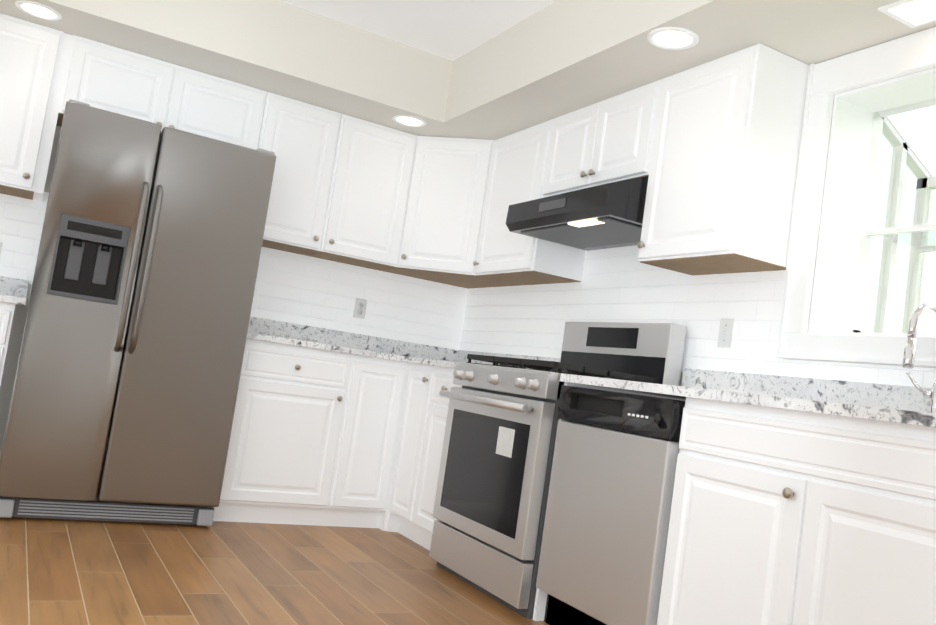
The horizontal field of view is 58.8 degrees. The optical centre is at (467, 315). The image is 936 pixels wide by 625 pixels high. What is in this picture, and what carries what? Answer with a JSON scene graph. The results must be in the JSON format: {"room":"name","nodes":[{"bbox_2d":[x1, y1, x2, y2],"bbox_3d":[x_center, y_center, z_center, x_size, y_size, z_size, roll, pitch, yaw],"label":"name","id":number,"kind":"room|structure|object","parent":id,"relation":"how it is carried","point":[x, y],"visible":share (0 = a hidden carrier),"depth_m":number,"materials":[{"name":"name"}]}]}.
{"room":"kitchen","nodes":[
{"label":"kitchen","id":0,"kind":"room"},
{"bbox_2d":[0,126,463,454],"bbox_3d":[-2.881,-0.548,3.769,6.480,2.520,0.155,11,-5,-28],"label":"wall","id":1,"kind":"structure","parent":0,"point":[290,287],"depth_m":4.77,"materials":[{"name":"tile"}]},
{"bbox_2d":[0,13,67,200],"bbox_3d":[-2.177,-0.978,3.881,0.468,0.765,0.311,11,-5,-28],"label":"upper cabinet","id":2,"kind":"object","parent":1,"relation":"attached to","point":[31,54],"depth_m":3.80,"materials":[{"name":"white paint"}]},
{"bbox_2d":[56,34,267,149],"bbox_3d":[-1.544,-1.058,4.224,0.928,0.376,0.311,11,-5,-28],"label":"upper cabinet","id":3,"kind":"object","parent":1,"relation":"attached to","point":[102,76],"depth_m":4.07,"materials":[{"name":"white paint"}]},
{"bbox_2d":[0,277,455,360],"bbox_3d":[-1.335,0.032,4.504,2.942,0.100,0.020,11,-5,-28],"label":"backsplash","id":4,"kind":"structure","parent":1,"relation":"attached to","point":[15,287],"depth_m":4.78,"materials":[{"name":"grey stone"}]},
{"bbox_2d":[256,92,415,270],"bbox_3d":[-0.787,-0.720,4.634,0.872,0.765,0.311,11,-5,-28],"label":"upper cabinet","id":5,"kind":"object","parent":1,"relation":"attached to","point":[339,193],"depth_m":4.51,"materials":[{"name":"white paint"}]},
{"bbox_2d":[353,298,366,318],"bbox_3d":[-0.635,-0.040,4.893,0.072,0.116,0.008,11,-5,-28],"label":"outlet","id":6,"kind":"object","parent":1,"relation":"attached to","point":[360,308],"visible":1,"depth_m":4.89,"materials":[{"name":"white plastic"}]},
{"bbox_2d":[0,517,548,624],"bbox_3d":[-1.335,0.753,0.544,6.850,0.100,7.300,11,-5,-28],"label":"floor","id":7,"kind":"structure","parent":0,"point":[70,572],"depth_m":3.07,"materials":[{"name":"brown wood"}]},
{"bbox_2d":[0,301,19,387],"bbox_3d":[-2.295,0.356,3.653,0.400,0.884,0.601,11,-5,-28],"label":"base cabinet","id":8,"kind":"object","parent":7,"relation":"on","point":[7,312],"depth_m":3.51,"materials":[{"name":"white paint"}]},
{"bbox_2d":[0,293,26,306],"bbox_3d":[-2.247,-0.099,3.664,0.528,0.030,0.627,11,-5,-28],"label":"countertop","id":9,"kind":"structure","parent":8,"relation":"on","point":[21,301],"depth_m":3.50,"materials":[{"name":"grey stone"}]},
{"bbox_2d":[0,99,275,525],"bbox_3d":[-1.569,0.033,3.914,0.906,1.770,0.790,11,-5,-28],"label":"refrigerator","id":10,"kind":"object","parent":7,"relation":"on","point":[127,377],"visible":1,"depth_m":3.61,"materials":[{"name":"silver metal"}]},
{"bbox_2d":[213,341,407,530],"bbox_3d":[-0.899,0.616,4.410,0.882,0.884,0.601,11,-5,-28],"label":"base cabinet","id":11,"kind":"object","parent":7,"relation":"on","point":[313,436],"depth_m":4.14,"materials":[{"name":"white paint"}]},
{"bbox_2d":[246,333,407,364],"bbox_3d":[-0.567,0.214,4.575,1.484,0.030,0.627,11,-5,-28],"label":"countertop","id":12,"kind":"structure","parent":11,"relation":"on","point":[250,336],"depth_m":4.17,"materials":[{"name":"grey stone"}]},
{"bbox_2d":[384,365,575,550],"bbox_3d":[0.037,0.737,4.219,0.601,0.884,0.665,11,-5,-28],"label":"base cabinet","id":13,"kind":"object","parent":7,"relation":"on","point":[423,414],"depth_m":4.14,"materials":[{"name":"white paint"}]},
{"bbox_2d":[408,357,559,380],"bbox_3d":[0.102,0.284,4.227,0.627,0.030,0.621,11,-5,-28],"label":"countertop","id":14,"kind":"structure","parent":13,"relation":"on","point":[411,360],"depth_m":4.13,"materials":[{"name":"grey stone"}]},
{"bbox_2d":[429,322,685,618],"bbox_3d":[0.328,0.573,3.558,0.728,1.190,0.756,11,-5,-28],"label":"gas range","id":15,"kind":"object","parent":7,"relation":"on","point":[492,491],"visible":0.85,"depth_m":3.39,"materials":[{"name":"silver metal"}]},
{"bbox_2d":[536,385,684,624],"bbox_3d":[0.690,0.739,2.951,0.616,0.872,0.604,11,-5,-28],"label":"dishwasher","id":16,"kind":"object","parent":7,"relation":"on","point":[606,523],"visible":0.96,"depth_m":2.77,"materials":[{"name":"silver metal"}]},
{"bbox_2d":[657,453,935,624],"bbox_3d":[1.081,0.834,2.259,0.601,0.689,0.977,11,-5,-28],"label":"base cabinet","id":17,"kind":"object","parent":7,"relation":"on","point":[802,501],"depth_m":2.15,"materials":[{"name":"white paint"}]},
{"bbox_2d":[560,373,935,428],"bbox_3d":[1.235,0.285,2.136,0.627,0.030,2.592,11,-5,-28],"label":"countertop","id":18,"kind":"structure","parent":17,"relation":"on","point":[913,417],"depth_m":2.31,"materials":[{"name":"grey stone"}]},
{"bbox_2d":[0,0,935,139],"bbox_3d":[-0.987,-1.665,0.731,6.850,0.440,7.300,11,-5,-28],"label":"ceiling","id":19,"kind":"structure","parent":0,"point":[485,69],"depth_m":3.88,"materials":[{"name":"paint"}]},
{"bbox_2d":[15,0,61,20],"bbox_3d":[-1.893,-1.342,3.664,0.188,0.007,0.188,11,-5,-28],"label":"recessed light","id":20,"kind":"object","parent":19,"relation":"in","point":[38,10],"visible":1,"depth_m":3.65,"materials":[{"name":"white plastic"}]},
{"bbox_2d":[392,115,426,126],"bbox_3d":[-0.317,-1.050,4.495,0.188,0.007,0.188,11,-5,-28],"label":"recessed light","id":21,"kind":"object","parent":19,"relation":"in","point":[409,120],"visible":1,"depth_m":4.48,"materials":[{"name":"white plastic"}]},
{"bbox_2d":[647,27,698,49],"bbox_3d":[0.748,-1.010,3.036,0.188,0.007,0.188,11,-5,-28],"label":"recessed light","id":22,"kind":"object","parent":19,"relation":"in","point":[673,38],"visible":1,"depth_m":3.03,"materials":[{"name":"white plastic"}]},
{"bbox_2d":[878,0,935,27],"bbox_3d":[1.448,-0.948,2.500,0.180,0.012,0.350,11,-5,-28],"label":"recessed light","id":23,"kind":"object","parent":19,"relation":"in","point":[913,13],"visible":1,"depth_m":2.59,"materials":[{"name":"white plastic"}]},
{"bbox_2d":[456,67,935,387],"bbox_3d":[1.731,-0.004,2.204,0.212,2.520,7.300,11,-5,-28],"label":"wall","id":24,"kind":"structure","parent":0,"point":[620,285],"depth_m":3.63,"materials":[{"name":"tile"}]},
{"bbox_2d":[396,135,491,276],"bbox_3d":[-0.127,-0.616,4.645,0.320,0.735,0.321,11,-5,-28],"label":"upper cabinet","id":25,"kind":"object","parent":24,"relation":"attached to","point":[446,187],"depth_m":4.64,"materials":[{"name":"white paint"}]},
{"bbox_2d":[472,119,585,285],"bbox_3d":[0.353,-0.574,4.394,0.311,0.765,0.580,11,-5,-28],"label":"upper cabinet","id":26,"kind":"object","parent":24,"relation":"attached to","point":[515,160],"depth_m":4.29,"materials":[{"name":"white paint"}]},
{"bbox_2d":[540,81,655,197],"bbox_3d":[0.704,-0.752,3.809,0.311,0.402,0.774,11,-5,-28],"label":"upper cabinet","id":27,"kind":"object","parent":24,"relation":"attached to","point":[605,141],"depth_m":3.70,"materials":[{"name":"white paint"}]},
{"bbox_2d":[506,175,648,250],"bbox_3d":[0.582,-0.461,3.739,0.494,0.210,0.762,11,-5,-28],"label":"range hood","id":28,"kind":"object","parent":27,"relation":"attached to","point":[607,215],"visible":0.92,"depth_m":3.55,"materials":[{"name":"black metal"}]},
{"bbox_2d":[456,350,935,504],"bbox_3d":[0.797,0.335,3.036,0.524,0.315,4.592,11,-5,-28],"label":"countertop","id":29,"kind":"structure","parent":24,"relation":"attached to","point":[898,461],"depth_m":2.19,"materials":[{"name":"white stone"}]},
{"bbox_2d":[637,43,808,275],"bbox_3d":[0.985,-0.573,3.228,0.311,0.765,0.510,11,-5,-28],"label":"upper cabinet","id":30,"kind":"object","parent":24,"relation":"attached to","point":[724,143],"depth_m":3.04,"materials":[{"name":"white paint"}]},
{"bbox_2d":[717,318,733,347],"bbox_3d":[1.013,0.069,3.277,0.016,0.116,0.072,11,-5,-28],"label":"light switch","id":31,"kind":"object","parent":24,"relation":"attached to","point":[725,333],"visible":1,"depth_m":3.27,"materials":[{"name":"white plastic"}]},
{"bbox_2d":[776,27,935,366],"bbox_3d":[1.760,-0.337,2.664,0.654,1.097,1.205,11,-5,-28],"label":"garden window","id":32,"kind":"structure","parent":24,"relation":"in","point":[918,236],"depth_m":3.00,"materials":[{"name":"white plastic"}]}
]}

